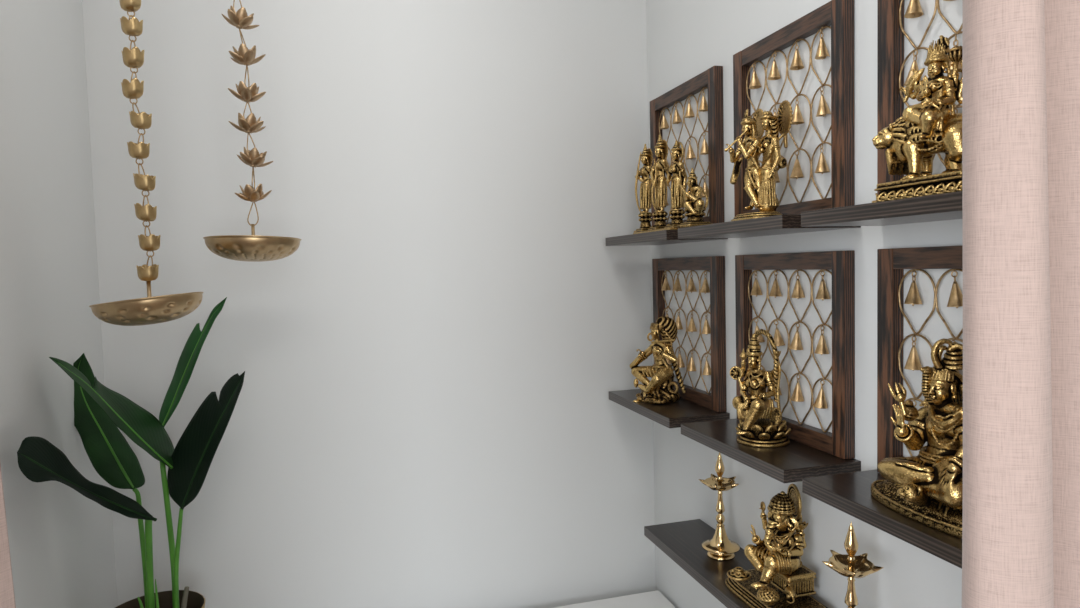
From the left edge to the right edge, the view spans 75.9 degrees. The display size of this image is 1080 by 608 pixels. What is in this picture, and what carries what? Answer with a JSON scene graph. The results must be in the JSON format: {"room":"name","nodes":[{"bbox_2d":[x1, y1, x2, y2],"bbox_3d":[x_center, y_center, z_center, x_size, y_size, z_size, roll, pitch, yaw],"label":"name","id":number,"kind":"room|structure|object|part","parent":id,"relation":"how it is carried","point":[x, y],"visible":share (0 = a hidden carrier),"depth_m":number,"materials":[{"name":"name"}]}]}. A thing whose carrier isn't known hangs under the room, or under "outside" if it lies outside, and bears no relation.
{"room":"prayer room","nodes":[
{"label":"prayer room","id":0,"kind":"room"},
{"bbox_2d":[0,0,117,607],"bbox_3d":[-0.792,0.176,0.835,0.100,2.600,1.261,-2,3,-16],"label":"wall","id":1,"kind":"structure","parent":0,"point":[61,540],"depth_m":1.19,"materials":[{"name":"white paint"}]},
{"bbox_2d":[82,0,655,607],"bbox_3d":[-0.327,0.120,1.672,1.453,2.600,0.100,-2,3,-16],"label":"wall","id":2,"kind":"structure","parent":0,"point":[423,415],"depth_m":1.61,"materials":[{"name":"white paint"}]},
{"bbox_2d":[646,0,962,607],"bbox_3d":[0.509,0.124,1.201,0.100,2.600,1.261,-2,3,-16],"label":"wall","id":3,"kind":"structure","parent":0,"point":[686,38],"depth_m":1.19,"materials":[{"name":"white paint"}]},
{"bbox_2d":[605,230,727,245],"bbox_3d":[0.273,-0.148,1.562,0.138,0.020,0.335,-2,3,-16],"label":"wall shelf","id":4,"kind":"object","parent":3,"relation":"attached to","point":[662,237],"visible":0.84,"depth_m":1.50,"materials":[{"name":"laminate"}]},
{"bbox_2d":[633,134,712,233],"bbox_3d":[0.279,-0.261,1.485,0.078,0.222,0.262,-2,3,-16],"label":"statue","id":5,"kind":"object","parent":4,"relation":"on","point":[695,208],"visible":0.91,"depth_m":1.51,"materials":[{"name":"gold metal"}]},
{"bbox_2d":[609,389,729,427],"bbox_3d":[0.283,0.232,1.582,0.138,0.020,0.335,-2,3,-16],"label":"wall shelf","id":6,"kind":"object","parent":3,"relation":"attached to","point":[670,415],"visible":0.66,"depth_m":1.49,"materials":[{"name":"laminate"}]},
{"bbox_2d":[630,316,685,403],"bbox_3d":[0.264,0.129,1.590,0.113,0.203,0.122,-2,3,-16],"label":"statue","id":7,"kind":"object","parent":6,"relation":"on","point":[659,390],"visible":1,"depth_m":1.57,"materials":[{"name":"gold metal"}]},
{"bbox_2d":[650,66,724,225],"bbox_3d":[0.324,-0.326,1.566,0.032,0.331,0.311,-2,3,-16],"label":"frame","id":8,"kind":"object","parent":3,"relation":"attached to","point":[711,79],"visible":0.59,"depth_m":1.46,"materials":[{"name":"brown wood"}]},
{"bbox_3d":[0.322,-0.477,1.559,0.018,0.029,0.253,-2,3,-16],"label":"rail","id":9,"kind":"part","parent":8,"relation":"part of","materials":[{"name":"brown wood"}]},
{"bbox_3d":[0.329,-0.176,1.575,0.018,0.029,0.253,-2,3,-16],"label":"rail","id":10,"kind":"part","parent":8,"relation":"part of","materials":[{"name":"brown wood"}]},
{"bbox_2d":[652,256,726,411],"bbox_3d":[0.333,0.057,1.587,0.030,0.326,0.311,-2,3,-15],"label":"frame","id":11,"kind":"object","parent":3,"relation":"attached to","point":[715,400],"visible":0.8,"depth_m":1.50,"materials":[{"name":"brown wood"}]},
{"bbox_3d":[0.332,-0.092,1.579,0.018,0.029,0.253,-2,3,-16],"label":"rail","id":12,"kind":"part","parent":11,"relation":"part of","materials":[{"name":"brown wood"}]},
{"bbox_3d":[0.339,0.204,1.595,0.018,0.029,0.253,-2,3,-16],"label":"rail","id":13,"kind":"part","parent":11,"relation":"part of","materials":[{"name":"brown wood"}]},
{"bbox_2d":[644,519,827,607],"bbox_3d":[0.394,0.519,1.227,0.138,0.020,0.699,-2,3,-16],"label":"wall shelf","id":14,"kind":"object","parent":3,"relation":"attached to","point":[682,541],"visible":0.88,"depth_m":1.39,"materials":[{"name":"laminate"}]},
{"bbox_2d":[698,452,739,560],"bbox_3d":[0.360,0.396,1.374,0.079,0.211,0.080,-3,3,-27],"label":"oil lamp","id":15,"kind":"object","parent":14,"relation":"on","point":[719,548],"visible":1,"depth_m":1.37,"materials":[{"name":"gold metal"}]},
{"bbox_3d":[0.360,0.357,1.373,0.076,0.020,0.080,-3,3,-27],"label":"oil dish","id":16,"kind":"part","parent":15,"relation":"part of","materials":[{"name":"gold metal"}]},
{"bbox_3d":[0.357,0.403,1.373,0.018,0.077,0.018,-3,3,-27],"label":"stem","id":17,"kind":"part","parent":15,"relation":"part of","materials":[{"name":"gold metal"}]},
{"bbox_2d":[725,484,825,607],"bbox_3d":[0.391,0.410,1.176,0.135,0.203,0.205,-2,3,-16],"label":"statue","id":18,"kind":"object","parent":14,"relation":"on","point":[779,579],"visible":1,"depth_m":1.15,"materials":[{"name":"gold metal"}]},
{"bbox_3d":[0.341,0.462,1.187,0.040,0.018,0.040,-2,3,-16],"label":"offering plate","id":19,"kind":"part","parent":18,"relation":"part of","materials":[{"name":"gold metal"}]},
{"bbox_3d":[0.371,0.475,1.127,0.036,0.027,0.036,-2,3,-16],"label":"offering plate","id":20,"kind":"part","parent":18,"relation":"part of","materials":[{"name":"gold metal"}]},
{"bbox_3d":[0.407,0.336,1.169,0.046,0.040,0.045,-2,3,-16],"label":"crown","id":21,"kind":"part","parent":18,"relation":"part of","materials":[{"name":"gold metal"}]},
{"bbox_2d":[798,520,807,529],"bbox_3d":[0.437,0.372,1.157,0.019,0.013,0.020,-2,3,-16],"label":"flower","id":22,"kind":"object","parent":18,"relation":"on","point":[802,525],"depth_m":1.15,"materials":[{"name":"gold metal"}]},
{"bbox_2d":[822,522,882,607],"bbox_3d":[0.447,0.414,0.991,0.079,0.211,0.080,-4,4,-36],"label":"oil lamp","id":23,"kind":"object","parent":14,"relation":"on","point":[851,566],"visible":1,"depth_m":0.98,"materials":[{"name":"gold metal"}]},
{"bbox_3d":[0.445,0.421,0.990,0.018,0.077,0.018,-4,4,-36],"label":"stem","id":24,"kind":"part","parent":23,"relation":"part of","materials":[{"name":"gold metal"}]},
{"bbox_3d":[0.447,0.376,0.990,0.076,0.020,0.080,-4,4,-36],"label":"oil dish","id":25,"kind":"part","parent":23,"relation":"part of","materials":[{"name":"gold metal"}]},
{"bbox_2d":[678,215,860,238],"bbox_3d":[0.377,-0.131,1.194,0.138,0.020,0.331,-2,3,-16],"label":"wall shelf","id":26,"kind":"object","parent":3,"relation":"attached to","point":[778,224],"visible":0.86,"depth_m":1.12,"materials":[{"name":"laminate"}]},
{"bbox_2d":[724,100,792,220],"bbox_3d":[0.363,-0.236,1.160,0.079,0.194,0.100,-2,3,-16],"label":"statue","id":27,"kind":"object","parent":26,"relation":"on","point":[762,178],"visible":0.95,"depth_m":1.14,"materials":[{"name":"gold metal"}]},
{"bbox_2d":[681,418,860,482],"bbox_3d":[0.387,0.249,1.215,0.138,0.020,0.331,-2,3,-16],"label":"wall shelf","id":28,"kind":"object","parent":3,"relation":"attached to","point":[795,461],"visible":0.66,"depth_m":1.12,"materials":[{"name":"laminate"}]},
{"bbox_2d":[730,329,790,447],"bbox_3d":[0.375,0.142,1.205,0.107,0.194,0.106,-2,3,-16],"label":"statue","id":29,"kind":"object","parent":28,"relation":"on","point":[755,430],"visible":1,"depth_m":1.18,"materials":[{"name":"gold metal"}]},
{"bbox_3d":[0.370,0.084,1.197,0.028,0.067,0.028,0,3,30],"label":"crown","id":30,"kind":"part","parent":29,"relation":"part of","materials":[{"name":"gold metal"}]},
{"bbox_3d":[0.399,0.143,1.175,0.020,0.125,0.032,-1,3,17],"label":"lotus stem","id":31,"kind":"part","parent":29,"relation":"part of","materials":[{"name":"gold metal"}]},
{"bbox_2d":[733,0,854,216],"bbox_3d":[0.426,-0.310,1.202,0.032,0.331,0.310,-2,3,-16],"label":"frame","id":32,"kind":"object","parent":3,"relation":"attached to","point":[836,15],"visible":0.72,"depth_m":1.11,"materials":[{"name":"brown wood"}]},
{"bbox_3d":[0.425,-0.461,1.194,0.018,0.029,0.251,-2,3,-16],"label":"rail","id":33,"kind":"part","parent":32,"relation":"part of","materials":[{"name":"brown wood"}]},
{"bbox_3d":[0.433,-0.159,1.210,0.018,0.029,0.251,-2,3,-16],"label":"rail","id":34,"kind":"part","parent":32,"relation":"part of","materials":[{"name":"brown wood"}]},
{"bbox_2d":[735,250,854,458],"bbox_3d":[0.437,0.073,1.222,0.030,0.326,0.309,-2,3,-16],"label":"frame","id":35,"kind":"object","parent":3,"relation":"attached to","point":[840,443],"visible":0.84,"depth_m":1.14,"materials":[{"name":"brown wood"}]},
{"bbox_3d":[0.435,-0.075,1.215,0.018,0.029,0.251,-2,3,-16],"label":"rail","id":36,"kind":"part","parent":35,"relation":"part of","materials":[{"name":"brown wood"}]},
{"bbox_3d":[0.442,0.221,1.231,0.018,0.029,0.251,-2,3,-16],"label":"rail","id":37,"kind":"part","parent":35,"relation":"part of","materials":[{"name":"brown wood"}]},
{"bbox_2d":[801,191,961,226],"bbox_3d":[0.479,-0.115,0.834,0.138,0.020,0.333,-2,3,-16],"label":"wall shelf","id":38,"kind":"object","parent":3,"relation":"attached to","point":[945,206],"visible":0.64,"depth_m":0.84,"materials":[{"name":"laminate"}]},
{"bbox_2d":[872,35,961,202],"bbox_3d":[0.475,-0.217,0.810,0.096,0.188,0.136,-2,3,-16],"label":"statue","id":39,"kind":"object","parent":38,"relation":"on","point":[929,127],"visible":0.84,"depth_m":0.80,"materials":[{"name":"gold metal"}]},
{"bbox_3d":[0.455,-0.266,0.844,0.012,0.036,0.030,-2,3,-16],"label":"curved blade","id":40,"kind":"part","parent":39,"relation":"part of","materials":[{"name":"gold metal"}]},
{"bbox_3d":[0.462,-0.295,0.805,0.028,0.033,0.028,-2,3,-16],"label":"crown","id":41,"kind":"part","parent":39,"relation":"part of","materials":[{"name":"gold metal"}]},
{"bbox_2d":[802,469,961,568],"bbox_3d":[0.489,0.265,0.854,0.138,0.020,0.333,-2,3,-16],"label":"wall shelf","id":42,"kind":"object","parent":3,"relation":"attached to","point":[849,493],"visible":0.36,"depth_m":0.88,"materials":[{"name":"laminate"}]},
{"bbox_2d":[871,338,962,538],"bbox_3d":[0.471,0.156,0.822,0.134,0.231,0.226,-2,3,-16],"label":"statue","id":43,"kind":"object","parent":42,"relation":"on","point":[926,488],"visible":0.72,"depth_m":0.81,"materials":[{"name":"gold metal"}]},
{"bbox_2d":[904,400,918,420],"bbox_3d":[0.445,0.129,0.835,0.022,0.026,0.021,-2,3,-16],"label":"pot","id":44,"kind":"object","parent":43,"relation":"on","point":[911,412],"depth_m":0.83,"materials":[{"name":"gold metal"}]},
{"bbox_2d":[877,0,961,195],"bbox_3d":[0.529,-0.293,0.839,0.030,0.331,0.309,-2,3,-16],"label":"frame","id":45,"kind":"object","parent":3,"relation":"attached to","point":[890,13],"visible":0.16,"depth_m":0.96,"materials":[{"name":"brown wood"}]},
{"bbox_2d":[877,245,962,472],"bbox_3d":[0.539,0.090,0.859,0.030,0.326,0.310,-2,3,-16],"label":"frame","id":46,"kind":"object","parent":3,"relation":"attached to","point":[892,262],"visible":0.24,"depth_m":0.98,"materials":[{"name":"brown wood"}]},
{"bbox_3d":[0.538,-0.058,0.852,0.018,0.029,0.252,-2,3,-16],"label":"rail","id":47,"kind":"part","parent":46,"relation":"part of","materials":[{"name":"brown wood"}]},
{"bbox_3d":[0.012,-1.112,-0.755,4.300,0.100,4.841,-2,3,-16],"label":"ceiling","id":48,"kind":"structure","parent":0,"visible":0},
{"bbox_2d":[89,0,203,325],"bbox_3d":[-0.607,-0.553,1.020,0.152,1.173,0.152,-2,3,-1],"label":"hanging urli","id":49,"kind":"object","parent":48,"relation":"hanging from","point":[148,310],"visible":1,"depth_m":1.02,"materials":[{"name":"gold metal"}]},
{"bbox_2d":[119,0,140,11],"bbox_3d":[-0.606,-0.447,1.025,0.030,0.027,0.028,-2,3,-16],"label":"cup","id":50,"kind":"object","parent":49,"relation":"on","point":[127,5],"depth_m":1.02,"materials":[{"name":"gold metal"}]},
{"bbox_2d":[120,16,142,35],"bbox_3d":[-0.605,-0.411,1.027,0.030,0.026,0.028,-2,3,-16],"label":"cup","id":51,"kind":"object","parent":49,"relation":"on","point":[131,27],"depth_m":1.02,"materials":[{"name":"gold metal"}]},
{"bbox_2d":[121,78,143,98],"bbox_3d":[-0.606,-0.320,1.031,0.030,0.027,0.028,-2,3,-16],"label":"cup","id":52,"kind":"object","parent":49,"relation":"on","point":[134,89],"depth_m":1.02,"materials":[{"name":"gold metal"}]},
{"bbox_2d":[122,47,143,67],"bbox_3d":[-0.604,-0.365,1.029,0.030,0.027,0.028,-2,3,-16],"label":"cup","id":53,"kind":"object","parent":49,"relation":"on","point":[132,58],"depth_m":1.02,"materials":[{"name":"gold metal"}]},
{"bbox_2d":[127,141,149,158],"bbox_3d":[-0.600,-0.230,1.037,0.030,0.025,0.028,-2,3,-16],"label":"cup","id":54,"kind":"object","parent":49,"relation":"on","point":[140,150],"depth_m":1.03,"materials":[{"name":"gold metal"}]},
{"bbox_2d":[129,111,151,128],"bbox_3d":[-0.597,-0.275,1.036,0.030,0.026,0.028,-2,3,-16],"label":"cup","id":55,"kind":"object","parent":49,"relation":"on","point":[142,120],"depth_m":1.03,"materials":[{"name":"gold metal"}]},
{"bbox_2d":[133,173,155,190],"bbox_3d":[-0.594,-0.183,1.041,0.030,0.027,0.028,-2,3,-16],"label":"cup","id":56,"kind":"object","parent":49,"relation":"on","point":[144,182],"depth_m":1.03,"materials":[{"name":"gold metal"}]},
{"bbox_2d":[134,203,156,220],"bbox_3d":[-0.594,-0.138,1.043,0.030,0.026,0.028,-2,3,-16],"label":"cup","id":57,"kind":"object","parent":49,"relation":"on","point":[147,212],"depth_m":1.03,"materials":[{"name":"gold metal"}]},
{"bbox_2d":[89,292,203,325],"bbox_3d":[-0.591,0.011,1.050,0.152,0.040,0.152,-9,3,-15],"label":"bowl","id":58,"kind":"object","parent":49,"relation":"on","point":[148,310],"depth_m":1.00,"materials":[{"name":"gold metal"}]},
{"bbox_2d":[136,264,158,280],"bbox_3d":[-0.593,-0.048,1.047,0.030,0.026,0.028,-2,3,-16],"label":"cup","id":59,"kind":"object","parent":49,"relation":"on","point":[145,272],"depth_m":1.04,"materials":[{"name":"gold metal"}]},
{"bbox_3d":[-0.592,-0.006,1.049,0.006,0.064,0.006,-2,3,-16],"label":"rod","id":60,"kind":"part","parent":49,"relation":"part of","materials":[{"name":"gold metal"}]},
{"bbox_2d":[138,234,160,250],"bbox_3d":[-0.590,-0.092,1.046,0.030,0.025,0.028,-2,3,-16],"label":"cup","id":61,"kind":"object","parent":49,"relation":"on","point":[151,242],"depth_m":1.04,"materials":[{"name":"gold metal"}]},
{"bbox_2d":[203,0,300,261],"bbox_3d":[-0.500,-0.610,1.152,0.154,1.078,0.154,-1,3,6],"label":"hanging urli","id":62,"kind":"object","parent":48,"relation":"hanging from","point":[250,248],"visible":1,"depth_m":1.15,"materials":[{"name":"gold metal"}]},
{"bbox_2d":[222,6,258,28],"bbox_3d":[-0.502,-0.476,1.159,0.059,0.029,0.059,10,-2,-16],"label":"flower","id":63,"kind":"object","parent":62,"relation":"on","point":[239,19],"depth_m":1.15,"materials":[{"name":"gold metal"}]},
{"bbox_2d":[228,113,265,132],"bbox_3d":[-0.494,-0.303,1.168,0.057,0.029,0.060,0,0,-16],"label":"flower","id":64,"kind":"object","parent":62,"relation":"on","point":[250,124],"depth_m":1.16,"materials":[{"name":"gold metal"}]},
{"bbox_2d":[228,81,265,102],"bbox_3d":[-0.491,-0.355,1.163,0.060,0.029,0.058,1,2,-16],"label":"flower","id":65,"kind":"object","parent":62,"relation":"on","point":[248,94],"depth_m":1.15,"materials":[{"name":"gold metal"}]},
{"bbox_2d":[229,44,264,65],"bbox_3d":[-0.492,-0.417,1.164,0.058,0.029,0.060,-7,4,-15],"label":"flower","id":66,"kind":"object","parent":62,"relation":"on","point":[244,56],"depth_m":1.15,"materials":[{"name":"gold metal"}]},
{"bbox_2d":[203,235,300,261],"bbox_3d":[-0.487,-0.092,1.179,0.154,0.040,0.154,-1,2,-16],"label":"bowl","id":67,"kind":"object","parent":62,"relation":"on","point":[250,248],"depth_m":1.12,"materials":[{"name":"gold metal"}]},
{"bbox_3d":[-0.487,-0.107,1.178,0.005,0.057,0.005,-1,3,-1],"label":"rod","id":68,"kind":"part","parent":62,"relation":"part of","materials":[{"name":"gold metal"}]},
{"bbox_2d":[235,184,271,201],"bbox_3d":[-0.484,-0.188,1.173,0.058,0.029,0.060,-7,10,-15],"label":"flower","id":69,"kind":"object","parent":62,"relation":"on","point":[249,193],"depth_m":1.16,"materials":[{"name":"gold metal"}]},
{"bbox_2d":[237,147,273,167],"bbox_3d":[-0.484,-0.247,1.175,0.060,0.029,0.058,9,-1,-16],"label":"flower","id":70,"kind":"object","parent":62,"relation":"on","point":[252,158],"depth_m":1.16,"materials":[{"name":"gold metal"}]},
{"bbox_3d":[0.080,1.583,-0.612,4.300,0.100,4.841,-2,3,-16],"label":"floor","id":71,"kind":"structure","parent":0,"visible":0},
{"bbox_2d":[553,590,674,607],"bbox_3d":[-0.180,1.107,1.290,1.227,0.663,0.717,-2,3,-16],"label":"base cabinet","id":72,"kind":"object","parent":71,"relation":"on","point":[653,599],"visible":1,"depth_m":1.72,"materials":[{"name":"white laminate"}]},
{"bbox_2d":[17,297,244,607],"bbox_3d":[-0.718,0.393,1.240,0.337,0.796,0.300,-4,4,-38],"label":"potted plant","id":73,"kind":"object","parent":72,"relation":"on","point":[99,411],"visible":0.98,"depth_m":1.26,"materials":[{"name":"green plant"}]},
{"bbox_3d":[-0.748,0.490,1.304,0.026,0.291,0.011,0,3,24],"label":"stem","id":74,"kind":"part","parent":73,"relation":"part of","materials":[{"name":"green plant"}]},
{"bbox_3d":[-0.708,0.500,1.259,0.013,0.247,0.054,-4,4,-36],"label":"stem","id":75,"kind":"part","parent":73,"relation":"part of","materials":[{"name":"green plant"}]},
{"bbox_3d":[-0.724,0.683,1.309,0.176,0.209,0.176,-2,3,-16],"label":"pot","id":76,"kind":"part","parent":73,"relation":"part of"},
{"bbox_3d":[-0.690,0.437,1.290,0.019,0.392,0.073,-3,4,-30],"label":"stem","id":77,"kind":"part","parent":73,"relation":"part of","materials":[{"name":"green plant"}]},
{"bbox_3d":[-0.663,0.497,1.270,0.038,0.254,0.013,0,4,30],"label":"stem","id":78,"kind":"part","parent":73,"relation":"part of","materials":[{"name":"green plant"}]},
{"bbox_3d":[-0.020,-0.904,0.437,1.249,0.018,0.018,-2,3,-16],"label":"curtain rod","id":79,"kind":"object","parent":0,"visible":0},
{"bbox_2d":[0,463,15,607],"bbox_3d":[-0.423,0.301,0.377,0.329,2.340,0.076,-2,3,-16],"label":"curtain","id":80,"kind":"object","parent":79,"relation":"hanging from","point":[7,597],"visible":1,"depth_m":0.39,"materials":[{"name":"pink fabric"}]},
{"bbox_2d":[962,0,1079,607],"bbox_3d":[0.485,0.266,0.600,0.407,2.340,0.097,-3,3,-26],"label":"curtain","id":81,"kind":"object","parent":79,"relation":"hanging from","point":[1021,58],"visible":1,"depth_m":0.48,"materials":[{"name":"pink fabric"}]}
]}

